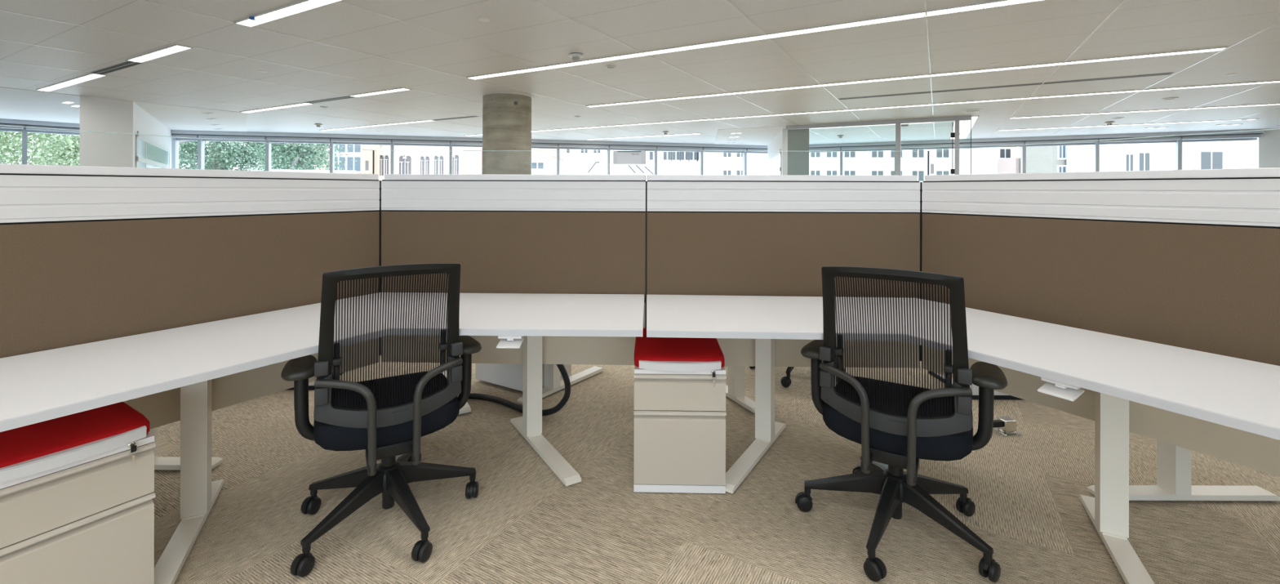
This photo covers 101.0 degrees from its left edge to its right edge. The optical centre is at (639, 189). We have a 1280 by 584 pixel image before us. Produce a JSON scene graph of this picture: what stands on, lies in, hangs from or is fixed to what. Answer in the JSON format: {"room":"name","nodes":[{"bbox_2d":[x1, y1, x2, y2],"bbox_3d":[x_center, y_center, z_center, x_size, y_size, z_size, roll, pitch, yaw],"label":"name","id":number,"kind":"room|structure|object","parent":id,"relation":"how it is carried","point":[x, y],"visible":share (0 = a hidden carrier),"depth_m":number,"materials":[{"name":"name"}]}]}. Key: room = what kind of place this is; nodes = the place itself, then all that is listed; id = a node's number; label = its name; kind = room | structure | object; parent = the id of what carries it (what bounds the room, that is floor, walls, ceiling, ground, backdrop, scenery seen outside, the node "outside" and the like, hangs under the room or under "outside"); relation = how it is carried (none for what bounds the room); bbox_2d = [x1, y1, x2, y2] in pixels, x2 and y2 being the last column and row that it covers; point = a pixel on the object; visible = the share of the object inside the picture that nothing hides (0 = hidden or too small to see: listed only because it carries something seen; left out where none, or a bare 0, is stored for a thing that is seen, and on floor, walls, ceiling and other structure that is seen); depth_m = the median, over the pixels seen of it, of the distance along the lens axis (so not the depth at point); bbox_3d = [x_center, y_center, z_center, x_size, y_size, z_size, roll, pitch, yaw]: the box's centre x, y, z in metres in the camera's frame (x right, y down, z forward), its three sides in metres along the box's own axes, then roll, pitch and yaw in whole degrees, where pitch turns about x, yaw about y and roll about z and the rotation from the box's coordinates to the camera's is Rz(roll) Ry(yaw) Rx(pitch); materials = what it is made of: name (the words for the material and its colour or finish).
{"room":"open-plan office","nodes":[
{"label":"open-plan office","id":0,"kind":"room"},
{"bbox_2d":[79,95,171,168],"bbox_3d":[-9.439,-0.051,9.873,0.526,2.607,5.216,0,0,-36],"label":"wall","id":1,"kind":"structure","parent":0,"point":[96,114],"depth_m":7.95,"materials":[{"name":"white paint"}]},
{"bbox_2d":[22,120,173,164],"bbox_3d":[-11.609,-0.061,11.411,0.450,2.613,2.292,0,0,40],"label":"window","id":2,"kind":"structure","parent":1,"relation":"in","point":[27,122],"depth_m":10.67,"materials":[{"name":"white paint"}]},
{"bbox_2d":[26,125,173,137],"bbox_3d":[-11.533,-1.232,11.373,0.090,0.080,2.227,0,0,40],"label":"roller shade","id":3,"kind":"object","parent":2,"relation":"attached to","point":[27,128],"depth_m":10.76,"materials":[{"name":"white"}]},
{"bbox_2d":[135,130,169,168],"bbox_3d":[-9.207,0.153,10.031,0.032,2.160,4.240,0,0,-36],"label":"glazed panel","id":4,"kind":"object","parent":1,"relation":"attached to","point":[148,153],"visible":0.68,"depth_m":9.43,"materials":[{"name":"white"}]},
{"bbox_2d":[171,129,198,168],"bbox_3d":[-10.625,-0.058,12.355,0.548,2.613,0.450,0,0,-15],"label":"window","id":5,"kind":"structure","parent":1,"relation":"in","point":[180,133],"depth_m":12.26,"materials":[{"name":"white paint"}]},
{"bbox_2d":[0,0,1279,145],"bbox_3d":[-3.235,-1.515,5.005,36.879,0.355,23.266,0,0,0],"label":"ceiling","id":6,"kind":"structure","parent":0,"point":[1047,31],"depth_m":5.66,"materials":[{"name":"tile"}]},
{"bbox_2d":[35,72,106,91],"bbox_3d":[-7.262,-1.350,6.708,2.132,0.010,0.130,0,0,29],"label":"recessed light","id":7,"kind":"object","parent":6,"relation":"in","point":[89,77],"visible":1,"depth_m":6.64,"materials":[{"name":"grey plastic"}]},
{"bbox_2d":[89,60,143,74],"bbox_3d":[-5.824,-1.348,5.859,1.193,0.004,0.116,0,0,29],"label":"ceiling vent","id":8,"kind":"object","parent":6,"relation":"in","point":[128,64],"visible":1,"depth_m":5.83,"materials":[{"name":"grey metal"}]},
{"bbox_2d":[125,44,193,62],"bbox_3d":[-4.792,-1.342,5.241,1.199,0.010,0.130,0,0,30],"label":"recessed light","id":9,"kind":"object","parent":6,"relation":"in","point":[173,49],"visible":1,"depth_m":5.22,"materials":[{"name":"grey plastic"}]},
{"bbox_2d":[240,102,313,113],"bbox_3d":[-6.060,-1.346,8.751,2.052,0.010,0.130,0,0,30],"label":"recessed light","id":10,"kind":"object","parent":6,"relation":"in","point":[299,104],"visible":1,"depth_m":8.69,"materials":[{"name":"grey plastic"}]},
{"bbox_2d":[247,102,306,111],"bbox_3d":[-6.060,-1.350,8.751,2.018,0.002,0.104,0,0,29],"label":"diffuser","id":11,"kind":"object","parent":10,"relation":"attached to","point":[300,104],"depth_m":8.67,"materials":[{"name":"white plastic"}]},
{"bbox_2d":[233,0,344,27],"bbox_3d":[-0.061,-1.328,2.496,7.284,0.010,0.130,0,0,30],"label":"recessed light","id":12,"kind":"object","parent":6,"relation":"in","point":[303,6],"visible":0.98,"depth_m":3.97,"materials":[{"name":"grey plastic"}]},
{"bbox_2d":[305,95,354,103],"bbox_3d":[-4.657,-1.345,7.922,1.193,0.004,0.116,0,0,29],"label":"ceiling vent","id":13,"kind":"object","parent":6,"relation":"in","point":[348,96],"visible":1,"depth_m":7.94,"materials":[{"name":"grey metal"}]},
{"bbox_2d":[319,120,435,130],"bbox_3d":[-5.662,-1.345,11.180,3.752,0.010,0.131,0,0,29],"label":"recessed light","id":14,"kind":"object","parent":6,"relation":"in","point":[421,121],"visible":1,"depth_m":11.06,"materials":[{"name":"grey"}]},
{"bbox_2d":[348,87,411,97],"bbox_3d":[-3.620,-1.339,7.312,1.199,0.010,0.130,0,0,29],"label":"recessed light","id":15,"kind":"object","parent":6,"relation":"in","point":[402,89],"visible":1,"depth_m":7.29,"materials":[{"name":"grey plastic"}]},
{"bbox_2d":[585,133,701,139],"bbox_3d":[0.010,-1.328,13.348,3.291,0.010,0.131,0,0,29],"label":"recessed light","id":16,"kind":"object","parent":6,"relation":"in","point":[691,133],"visible":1,"depth_m":13.30,"materials":[{"name":"grey"}]},
{"bbox_2d":[466,0,1045,79],"bbox_3d":[2.703,-1.320,3.666,10.903,0.010,0.132,0,0,30],"label":"recessed light","id":17,"kind":"object","parent":6,"relation":"in","point":[997,3],"visible":1,"depth_m":4.50,"materials":[{"name":"grey plastic"}]},
{"bbox_2d":[466,80,1279,136],"bbox_3d":[2.734,-1.320,9.210,16.308,0.010,0.132,0,0,29],"label":"recessed light","id":18,"kind":"object","parent":6,"relation":"in","point":[1275,81],"visible":0.91,"depth_m":8.03,"materials":[{"name":"grey plastic"}]},
{"bbox_2d":[585,46,1228,106],"bbox_3d":[2.312,-1.321,6.702,7.234,0.010,0.131,0,0,29],"label":"recessed light","id":19,"kind":"object","parent":6,"relation":"in","point":[1215,49],"visible":1,"depth_m":6.01,"materials":[{"name":"grey plastic"}]},
{"bbox_2d":[949,115,978,138],"bbox_3d":[7.035,-1.304,11.533,0.380,0.016,4.600,0,0,29],"label":"recessed light","id":20,"kind":"object","parent":6,"relation":"in","point":[964,126],"visible":0.57,"depth_m":11.02,"materials":[{"name":"grey plastic"}]},
{"bbox_2d":[951,120,964,138],"bbox_3d":[6.952,-1.298,11.580,0.150,0.004,4.560,0,0,29],"label":"diffuser","id":21,"kind":"object","parent":20,"relation":"attached to","point":[961,122],"depth_m":11.14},
{"bbox_2d":[959,116,977,138],"bbox_3d":[7.109,-1.298,11.491,0.170,0.004,4.560,0,0,29],"label":"diffuser","id":22,"kind":"object","parent":20,"relation":"attached to","point":[965,128],"depth_m":11.13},
{"bbox_2d":[838,72,1172,99],"bbox_3d":[4.479,-1.318,6.867,3.579,0.004,0.116,0,0,30],"label":"ceiling vent","id":23,"kind":"object","parent":6,"relation":"in","point":[1164,73],"visible":1,"depth_m":6.68,"materials":[{"name":"grey metal"}]},
{"bbox_2d":[997,120,1224,130],"bbox_3d":[9.479,-1.300,10.839,3.545,0.010,0.130,0,0,30],"label":"recessed light","id":24,"kind":"object","parent":6,"relation":"in","point":[1215,120],"visible":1,"depth_m":10.72,"materials":[{"name":"grey"}]},
{"bbox_2d":[1008,102,1279,119],"bbox_3d":[8.390,-1.303,8.813,3.645,0.010,0.131,0,0,29],"label":"recessed light","id":25,"kind":"object","parent":6,"relation":"in","point":[1278,103],"visible":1,"depth_m":8.74,"materials":[{"name":"grey"}]},
{"bbox_2d":[151,355,1279,583],"bbox_3d":[-0.904,1.427,5.100,32.200,0.300,22.200,0,0,0],"label":"floor","id":26,"kind":"structure","parent":0,"point":[523,525],"depth_m":2.09,"materials":[{"name":"carpet"}]},
{"bbox_2d":[0,118,24,132],"bbox_3d":[-12.747,-0.064,10.066,0.450,2.613,1.300,0,0,40],"label":"window","id":27,"kind":"structure","parent":26,"relation":"on","point":[2,122],"depth_m":10.35,"materials":[{"name":"white paint"}]},
{"bbox_2d":[0,124,23,128],"bbox_3d":[-12.671,-1.236,10.028,0.090,0.080,1.235,0,0,40],"label":"roller shade","id":28,"kind":"object","parent":27,"relation":"attached to","point":[1,126],"depth_m":10.36,"materials":[{"name":"white"}]},
{"bbox_2d":[0,401,155,583],"bbox_3d":[-1.792,0.986,1.576,0.532,0.567,0.393,0,0,32],"label":"pedestal","id":29,"kind":"object","parent":26,"relation":"on","point":[77,505],"visible":0.89,"depth_m":1.49,"materials":[{"name":"white metal"}]},
{"bbox_2d":[0,401,150,467],"bbox_3d":[-1.800,0.728,1.582,0.511,0.050,0.393,0,0,32],"label":"seat cushion","id":30,"kind":"object","parent":29,"relation":"on","point":[119,422],"depth_m":1.53,"materials":[{"name":"red fabric"}]},
{"bbox_2d":[148,426,223,469],"bbox_3d":[-2.362,0.904,2.185,0.806,0.737,1.350,0,0,32],"label":"desk","id":31,"kind":"object","parent":26,"relation":"on","point":[160,462],"visible":0.05,"depth_m":2.42,"materials":[{"name":"white metal"}]},
{"bbox_2d":[195,130,266,168],"bbox_3d":[-9.707,-0.055,12.596,1.421,2.613,0.450,0,0,-15],"label":"window","id":32,"kind":"structure","parent":26,"relation":"on","point":[251,136],"depth_m":12.44,"materials":[{"name":"white paint"}]},
{"bbox_2d":[198,134,266,140],"bbox_3d":[-9.666,-1.227,12.523,1.356,0.080,0.090,0,0,-15],"label":"roller shade","id":33,"kind":"object","parent":32,"relation":"attached to","point":[204,136],"depth_m":12.49,"materials":[{"name":"white"}]},
{"bbox_2d":[263,132,331,171],"bbox_3d":[-8.366,-0.051,12.949,1.422,2.613,0.450,0,0,-15],"label":"window","id":34,"kind":"structure","parent":26,"relation":"on","point":[272,137],"depth_m":12.80,"materials":[{"name":"white paint"}]},
{"bbox_2d":[266,136,330,141],"bbox_3d":[-8.325,-1.223,12.876,1.357,0.080,0.090,0,0,-15],"label":"roller shade","id":35,"kind":"object","parent":34,"relation":"attached to","point":[268,138],"depth_m":12.83,"materials":[{"name":"white"}]},
{"bbox_2d":[0,292,644,583],"bbox_3d":[-1.170,0.908,2.071,2.713,0.737,1.361,0,0,-33],"label":"desk","id":36,"kind":"object","parent":26,"relation":"on","point":[36,387],"visible":0.99,"depth_m":1.99,"materials":[{"name":"white laminate"}]},
{"bbox_2d":[0,124,379,428],"bbox_3d":[-1.900,0.350,1.988,0.088,1.116,1.900,0,0,32],"label":"panel","id":37,"kind":"object","parent":36,"relation":"attached to","point":[88,254],"visible":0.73,"depth_m":2.04,"materials":[{"name":"brown fabric"}]},
{"bbox_2d":[0,292,644,431],"bbox_3d":[-1.169,0.552,2.071,2.713,0.026,1.361,0,0,-33],"label":"countertop","id":38,"kind":"structure","parent":36,"relation":"on","point":[36,387],"depth_m":1.82,"materials":[{"name":"white laminate"}]},
{"bbox_2d":[378,150,647,364],"bbox_3d":[-0.683,0.354,2.793,1.439,1.116,0.089,0,0,2],"label":"panel","id":39,"kind":"object","parent":36,"relation":"attached to","point":[506,233],"visible":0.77,"depth_m":2.75,"materials":[{"name":"brown fabric"}]},
{"bbox_2d":[328,133,392,173],"bbox_3d":[-7.021,-0.047,13.302,1.428,2.613,0.450,0,0,-15],"label":"window","id":40,"kind":"structure","parent":26,"relation":"on","point":[343,139],"depth_m":13.16,"materials":[{"name":"white paint"}]},
{"bbox_2d":[330,137,391,142],"bbox_3d":[-6.981,-1.219,13.229,1.363,0.080,0.090,0,0,-15],"label":"roller shade","id":41,"kind":"object","parent":40,"relation":"attached to","point":[333,140],"depth_m":13.18,"materials":[{"name":"white"}]},
{"bbox_2d":[280,262,481,576],"bbox_3d":[-0.972,0.770,2.041,0.691,1.014,0.676,0,0,-31],"label":"chair","id":42,"kind":"object","parent":26,"relation":"on","point":[387,417],"visible":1,"depth_m":1.89,"materials":[{"name":"black plastic"}]},
{"bbox_2d":[390,135,450,173],"bbox_3d":[-5.667,-0.043,13.658,1.443,2.613,0.450,0,0,-15],"label":"window","id":43,"kind":"structure","parent":26,"relation":"on","point":[397,140],"depth_m":13.50,"materials":[{"name":"white paint"}]},
{"bbox_2d":[392,139,449,144],"bbox_3d":[-5.626,-1.215,13.585,1.378,0.080,0.090,0,0,-15],"label":"roller shade","id":44,"kind":"object","parent":43,"relation":"attached to","point":[405,141],"depth_m":13.54,"materials":[{"name":"white"}]},
{"bbox_2d":[448,137,482,173],"bbox_3d":[-4.318,-0.039,14.013,1.416,2.613,0.450,0,0,-15],"label":"window","id":45,"kind":"structure","parent":26,"relation":"on","point":[455,141],"depth_m":13.80,"materials":[{"name":"white paint"}]},
{"bbox_2d":[450,141,482,145],"bbox_3d":[-4.278,-1.211,13.940,1.351,0.080,0.090,0,0,-15],"label":"roller shade","id":46,"kind":"object","parent":45,"relation":"attached to","point":[456,143],"depth_m":13.82,"materials":[{"name":"white"}]},
{"bbox_2d":[481,92,533,174],"bbox_3d":[-1.930,-0.032,7.660,0.724,2.613,0.724,0,0,0],"label":"column","id":47,"kind":"structure","parent":26,"relation":"on","point":[506,116],"depth_m":7.36,"materials":[{"name":"concrete"}]},
{"bbox_2d":[468,364,570,415],"bbox_3d":[-0.843,0.927,3.078,0.966,0.702,0.216,0,0,17],"label":"power cable","id":48,"kind":"object","parent":26,"relation":"on","point":[560,405],"visible":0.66,"depth_m":2.95,"materials":[{"name":"black rubber"}]},
{"bbox_2d":[475,363,571,391],"bbox_3d":[-0.768,0.989,3.523,0.532,0.567,0.393,0,0,31],"label":"pedestal","id":49,"kind":"object","parent":26,"relation":"on","point":[507,375],"visible":0.03,"depth_m":3.37,"materials":[{"name":"white"}]},
{"bbox_2d":[443,364,604,413],"bbox_3d":[-0.713,0.909,3.303,1.361,0.737,0.876,0,0,0],"label":"desk","id":50,"kind":"object","parent":26,"relation":"on","point":[553,383],"visible":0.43,"depth_m":3.31,"materials":[{"name":"white laminate"}]},
{"bbox_2d":[531,139,559,148],"bbox_3d":[-2.965,-0.035,14.369,1.452,2.613,0.450,0,0,-15],"label":"window","id":51,"kind":"structure","parent":26,"relation":"on","point":[535,144],"depth_m":14.31,"materials":[{"name":"white paint"}]},
{"bbox_2d":[556,139,610,174],"bbox_3d":[-1.592,-0.031,14.729,1.457,2.613,0.450,0,0,-15],"label":"window","id":52,"kind":"structure","parent":26,"relation":"on","point":[563,144],"depth_m":14.58,"materials":[{"name":"white paint"}]},
{"bbox_2d":[559,143,608,147],"bbox_3d":[-1.551,-1.203,14.657,1.392,0.080,0.090,0,0,-15],"label":"roller shade","id":53,"kind":"object","parent":52,"relation":"attached to","point":[561,145],"depth_m":14.63,"materials":[{"name":"white"}]},
{"bbox_2d":[606,141,657,174],"bbox_3d":[-0.235,-0.027,15.086,1.421,2.613,0.450,0,0,-15],"label":"window","id":54,"kind":"structure","parent":26,"relation":"on","point":[615,145],"depth_m":14.94,"materials":[{"name":"white paint"}]},
{"bbox_2d":[613,151,645,164],"bbox_3d":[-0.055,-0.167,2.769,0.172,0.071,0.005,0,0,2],"label":"label","id":55,"kind":"object","parent":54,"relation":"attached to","point":[619,157],"visible":1,"depth_m":2.77,"materials":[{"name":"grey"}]},
{"bbox_2d":[609,145,656,149],"bbox_3d":[-0.194,-1.199,15.014,1.356,0.080,0.090,0,0,-15],"label":"roller shade","id":56,"kind":"object","parent":54,"relation":"attached to","point":[611,147],"depth_m":14.98,"materials":[{"name":"white fabric"}]},
{"bbox_2d":[653,142,704,174],"bbox_3d":[1.123,-0.023,15.443,1.456,2.613,0.450,0,0,-15],"label":"window","id":57,"kind":"structure","parent":26,"relation":"on","point":[674,147],"depth_m":15.28,"materials":[{"name":"white paint"}]},
{"bbox_2d":[656,146,702,150],"bbox_3d":[1.164,-1.195,15.370,1.391,0.080,0.090,0,0,-15],"label":"roller shade","id":58,"kind":"object","parent":57,"relation":"attached to","point":[658,148],"depth_m":15.34,"materials":[{"name":"white fabric"}]},
{"bbox_2d":[633,327,726,493],"bbox_3d":[0.172,0.992,2.455,0.393,0.567,0.532,0,0,1],"label":"pedestal","id":59,"kind":"object","parent":26,"relation":"on","point":[679,411],"visible":0.87,"depth_m":2.22,"materials":[{"name":"white metal"}]},
{"bbox_2d":[634,327,724,367],"bbox_3d":[0.173,0.733,2.466,0.393,0.050,0.511,0,0,1],"label":"seat cushion","id":60,"kind":"object","parent":59,"relation":"on","point":[649,352],"depth_m":2.30,"materials":[{"name":"red fabric"}]},
{"bbox_2d":[699,143,748,174],"bbox_3d":[2.490,-0.019,15.803,1.440,2.613,0.450,0,0,-15],"label":"window","id":61,"kind":"structure","parent":26,"relation":"on","point":[711,148],"depth_m":15.64,"materials":[{"name":"white paint"}]},
{"bbox_2d":[702,147,746,151],"bbox_3d":[2.530,-1.190,15.730,1.375,0.080,0.090,0,0,-15],"label":"roller shade","id":62,"kind":"object","parent":61,"relation":"attached to","point":[704,148],"depth_m":15.72,"materials":[{"name":"white fabric"}]},
{"bbox_2d":[725,365,755,413],"bbox_3d":[0.697,0.914,3.262,1.200,0.737,0.863,0,0,0],"label":"desk","id":63,"kind":"object","parent":26,"relation":"on","point":[735,389],"visible":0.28,"depth_m":3.18,"materials":[{"name":"white metal"}]},
{"bbox_2d":[749,366,844,386],"bbox_3d":[1.115,0.776,3.684,0.694,1.014,0.649,0,0,30],"label":"chair","id":64,"kind":"object","parent":26,"relation":"on","point":[785,381],"visible":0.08,"depth_m":3.42,"materials":[{"name":"black plastic"}]},
{"bbox_2d":[808,143,841,152],"bbox_3d":[4.968,-0.012,15.788,1.991,2.613,0.450,0,0,27],"label":"window","id":65,"kind":"structure","parent":26,"relation":"on","point":[820,148],"depth_m":15.41,"materials":[{"name":"white paint"}]},
{"bbox_2d":[808,146,840,151],"bbox_3d":[4.951,-1.183,15.708,1.926,0.080,0.090,0,0,27],"label":"roller shade","id":66,"kind":"object","parent":65,"relation":"attached to","point":[828,148],"depth_m":15.44,"materials":[{"name":"white fabric"}]},
{"bbox_2d":[840,141,895,174],"bbox_3d":[6.475,-0.007,15.023,1.460,2.613,0.450,0,0,27],"label":"window","id":67,"kind":"structure","parent":26,"relation":"on","point":[868,146],"depth_m":14.95,"materials":[{"name":"white paint"}]},
{"bbox_2d":[841,145,895,150],"bbox_3d":[6.458,-1.179,14.943,1.395,0.080,0.090,0,0,27],"label":"roller shade","id":68,"kind":"object","parent":67,"relation":"attached to","point":[880,147],"depth_m":14.92,"materials":[{"name":"white fabric"}]},
{"bbox_2d":[786,115,971,175],"bbox_3d":[4.495,-0.012,10.241,3.285,2.611,0.110,0,0,29],"label":"glass wall","id":69,"kind":"structure","parent":26,"relation":"on","point":[797,135],"depth_m":10.42,"materials":[{"name":"grey metal"}]},
{"bbox_2d":[795,266,1007,582],"bbox_3d":[0.951,0.776,1.980,0.703,1.014,0.655,0,0,32],"label":"chair","id":70,"kind":"object","parent":26,"relation":"on","point":[896,425],"visible":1,"depth_m":1.84,"materials":[{"name":"black plastic"}]},
{"bbox_2d":[894,139,954,175],"bbox_3d":[7.757,-0.004,14.372,1.485,2.613,0.450,0,0,27],"label":"window","id":71,"kind":"structure","parent":26,"relation":"on","point":[939,144],"depth_m":14.26,"materials":[{"name":"white paint"}]},
{"bbox_2d":[900,143,954,147],"bbox_3d":[7.740,-1.175,14.293,1.420,0.080,0.090,0,0,27],"label":"roller shade","id":72,"kind":"object","parent":71,"relation":"attached to","point":[931,145],"depth_m":14.24,"materials":[{"name":"white fabric"}]},
{"bbox_2d":[646,294,1279,583],"bbox_3d":[1.191,0.915,1.990,2.739,0.737,1.315,0,0,36],"label":"desk","id":73,"kind":"object","parent":26,"relation":"on","point":[1240,393],"visible":0.98,"depth_m":1.90,"materials":[{"name":"white laminate"}]},
{"bbox_2d":[644,151,923,368],"bbox_3d":[0.749,0.358,2.758,1.457,1.116,0.088,0,0,1],"label":"panel","id":74,"kind":"object","parent":73,"relation":"attached to","point":[706,234],"visible":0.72,"depth_m":2.72,"materials":[{"name":"brown fabric"}]},
{"bbox_2d":[646,294,1279,439],"bbox_3d":[1.192,0.559,1.990,2.739,0.026,1.315,0,0,36],"label":"countertop","id":75,"kind":"structure","parent":73,"relation":"on","point":[1240,393],"depth_m":1.78,"materials":[{"name":"white laminate"}]},
{"bbox_2d":[921,128,1279,476],"bbox_3d":[1.956,0.362,1.906,0.088,1.116,1.899,0,0,-31],"label":"panel","id":76,"kind":"object","parent":73,"relation":"attached to","point":[1187,259],"visible":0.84,"depth_m":2.00,"materials":[{"name":"brown fabric"}]},
{"bbox_2d":[928,370,1024,399],"bbox_3d":[2.517,0.958,3.445,1.000,0.660,0.480,0,0,0],"label":"file cabinet","id":77,"kind":"object","parent":26,"relation":"on","point":[997,395],"visible":0.02,"depth_m":3.23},
{"bbox_2d":[959,137,1026,148],"bbox_3d":[9.060,0.000,13.711,1.506,2.613,0.450,0,0,27],"label":"window","id":78,"kind":"structure","parent":26,"relation":"on","point":[986,142],"depth_m":13.55,"materials":[{"name":"white paint"}]},
{"bbox_2d":[959,141,1024,146],"bbox_3d":[9.043,-1.171,13.632,1.441,0.080,0.090,0,0,27],"label":"roller shade","id":79,"kind":"object","parent":78,"relation":"attached to","point":[1009,143],"depth_m":13.57,"materials":[{"name":"white"}]},
{"bbox_2d":[992,415,1022,435],"bbox_3d":[1.921,1.251,2.796,0.150,0.070,0.090,0,0,-8],"label":"floor outlet","id":80,"kind":"object","parent":26,"relation":"on","point":[1006,425],"visible":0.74,"depth_m":2.77,"materials":[{"name":"silver metal"}]},
{"bbox_2d":[1021,134,1100,173],"bbox_3d":[10.359,0.004,13.052,1.478,2.613,0.450,0,0,27],"label":"window","id":81,"kind":"structure","parent":26,"relation":"on","point":[1033,140],"depth_m":12.98,"materials":[{"name":"white paint"}]},
{"bbox_2d":[1025,138,1097,144],"bbox_3d":[10.342,-1.167,12.972,1.413,0.080,0.090,0,0,27],"label":"roller shade","id":82,"kind":"object","parent":81,"relation":"attached to","point":[1095,140],"depth_m":12.94,"materials":[{"name":"white"}]},
{"bbox_2d":[1093,131,1183,171],"bbox_3d":[11.655,0.008,12.394,1.500,2.613,0.450,0,0,27],"label":"window","id":83,"kind":"structure","parent":26,"relation":"on","point":[1104,136],"depth_m":12.33,"materials":[{"name":"white paint"}]},
{"bbox_2d":[1098,136,1180,142],"bbox_3d":[11.638,-1.163,12.315,1.434,0.080,0.090,0,0,27],"label":"roller shade","id":84,"kind":"object","parent":83,"relation":"attached to","point":[1166,138],"depth_m":12.24,"materials":[{"name":"white"}]},
{"bbox_2d":[1087,440,1279,500],"bbox_3d":[2.356,0.918,2.056,0.680,0.737,1.350,0,0,-31],"label":"desk","id":85,"kind":"object","parent":26,"relation":"on","point":[1174,463],"visible":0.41,"depth_m":2.17,"materials":[{"name":"white metal"}]},
{"bbox_2d":[767,128,787,174],"bbox_3d":[3.526,-0.013,13.662,0.118,2.607,4.300,0,0,9],"label":"wall","id":86,"kind":"structure","parent":0,"point":[780,141],"depth_m":11.75,"materials":[{"name":"white paint"}]},
{"bbox_2d":[0,0,1279,142],"bbox_3d":[0.746,-1.329,1.480,19.421,0.004,28.070,0,0,30],"label":"trim","id":87,"kind":"structure","parent":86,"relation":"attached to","point":[728,1],"depth_m":5.73,"materials":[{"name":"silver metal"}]},
{"bbox_2d":[742,145,767,174],"bbox_3d":[3.623,-0.016,16.100,0.974,2.613,0.450,0,0,-15],"label":"window","id":88,"kind":"structure","parent":86,"relation":"in","point":[752,148],"depth_m":15.95,"materials":[{"name":"white paint"}]},
{"bbox_2d":[768,149,781,174],"bbox_3d":[3.437,0.190,13.596,0.037,2.160,3.660,0,0,9],"label":"glazed panel","id":89,"kind":"object","parent":86,"relation":"attached to","point":[774,163],"visible":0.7,"depth_m":12.95,"materials":[{"name":"white"}]},
{"bbox_2d":[1258,128,1279,168],"bbox_3d":[14.407,-0.134,9.980,0.200,2.913,3.530,0,0,-30],"label":"wall","id":90,"kind":"structure","parent":0,"point":[1269,140],"depth_m":11.32,"materials":[{"name":"white paint"}]},
{"bbox_2d":[1174,128,1264,169],"bbox_3d":[12.872,0.012,11.776,1.299,2.613,0.450,0,0,27],"label":"window","id":91,"kind":"structure","parent":90,"relation":"in","point":[1254,135],"depth_m":11.72,"materials":[{"name":"white paint"}]},
{"bbox_2d":[1181,133,1260,139],"bbox_3d":[12.855,-1.160,11.697,1.234,0.080,0.090,0,0,27],"label":"roller shade","id":92,"kind":"object","parent":91,"relation":"attached to","point":[1243,135],"depth_m":11.65,"materials":[{"name":"white"}]},
{"label":"outside","id":93,"kind":"structure","parent":0,"visible":0},
{"bbox_2d":[271,168,356,173],"bbox_3d":[-10.024,4.830,16.234,2.249,10.840,0.300,0,0,-26],"label":"wall","id":94,"kind":"structure","parent":93,"point":[272,170],"depth_m":16.09,"materials":[{"name":"white"}]},
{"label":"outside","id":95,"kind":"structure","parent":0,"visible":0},
{"bbox_3d":[-5.031,10.415,53.250,130.000,0.300,73.500,0,0,0],"label":"ground","id":96,"kind":"structure","parent":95,"visible":0},
{"bbox_2d":[0,130,79,165],"bbox_3d":[-21.514,2.468,17.119,8.628,15.517,6.550,0,0,0],"label":"tree","id":97,"kind":"object","parent":96,"relation":"on","point":[69,145],"visible":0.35,"depth_m":17.12,"materials":[{"name":"green plant"}]},
{"bbox_2d":[0,132,285,170],"bbox_3d":[-47.424,2.139,46.962,34.175,16.000,6.075,0,0,0],"label":"building","id":98,"kind":"structure","parent":96,"relation":"on","point":[29,150],"depth_m":44.00,"materials":[{"name":"white"}]},
{"bbox_2d":[178,140,292,170],"bbox_3d":[-16.613,2.445,21.363,6.854,15.593,6.674,0,0,-29],"label":"tree","id":99,"kind":"object","parent":96,"relation":"on","point":[217,158],"visible":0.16,"depth_m":20.01,"materials":[{"name":"teal plant"}]},
{"bbox_2d":[226,142,364,170],"bbox_3d":[-12.983,2.838,20.050,4.593,14.829,4.688,0,0,38],"label":"tree","id":100,"kind":"object","parent":96,"relation":"on","point":[299,159],"visible":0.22,"depth_m":19.40,"materials":[{"name":"teal plant"}]},
{"bbox_2d":[288,142,379,180],"bbox_3d":[-20.347,1.220,35.163,4.866,18.000,2.475,0,0,0],"label":"building","id":101,"kind":"structure","parent":96,"relation":"on","point":[361,156],"depth_m":33.97,"materials":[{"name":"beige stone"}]},
{"bbox_2d":[379,145,482,180],"bbox_3d":[-15.306,0.985,39.075,8.621,18.500,4.850,0,0,0],"label":"building","id":102,"kind":"structure","parent":96,"relation":"on","point":[406,162],"depth_m":36.98,"materials":[{"name":"beige stone"}]},
{"bbox_2d":[531,148,567,174],"bbox_3d":[-8.118,3.006,38.300,4.854,14.499,5.800,0,0,0],"label":"building","id":103,"kind":"structure","parent":96,"relation":"on","point":[543,162],"depth_m":36.00,"materials":[{"name":"beige stone"}]},
{"bbox_2d":[560,149,698,181],"bbox_3d":[-0.796,2.946,46.953,12.125,14.664,10.095,0,0,0],"label":"building","id":104,"kind":"structure","parent":96,"relation":"on","point":[578,162],"depth_m":42.00,"materials":[{"name":"white"}]},
{"bbox_2d":[698,146,1016,182],"bbox_3d":[15.879,1.077,39.763,22.468,18.500,3.675,0,0,0],"label":"building","id":105,"kind":"structure","parent":96,"relation":"on","point":[984,160],"depth_m":38.00,"materials":[{"name":"white"}]},
{"bbox_2d":[998,157,1020,173],"bbox_3d":[27.180,4.111,36.862,3.076,12.499,1.875,0,0,0],"label":"building","id":106,"kind":"structure","parent":96,"relation":"on","point":[1006,165],"depth_m":36.64,"materials":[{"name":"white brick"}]},
{"bbox_2d":[1020,145,1066,173],"bbox_3d":[28.063,1.113,34.362,4.485,18.500,2.875,0,0,0],"label":"building","id":107,"kind":"structure","parent":96,"relation":"on","point":[1039,159],"depth_m":33.55,"materials":[{"name":"beige brick"}]},
{"bbox_2d":[1066,137,1258,172],"bbox_3d":[32.544,1.127,30.863,12.050,18.500,3.875,0,0,0],"label":"building","id":108,"kind":"structure","parent":96,"relation":"on","point":[1238,153],"depth_m":29.00,"materials":[{"name":"white"}]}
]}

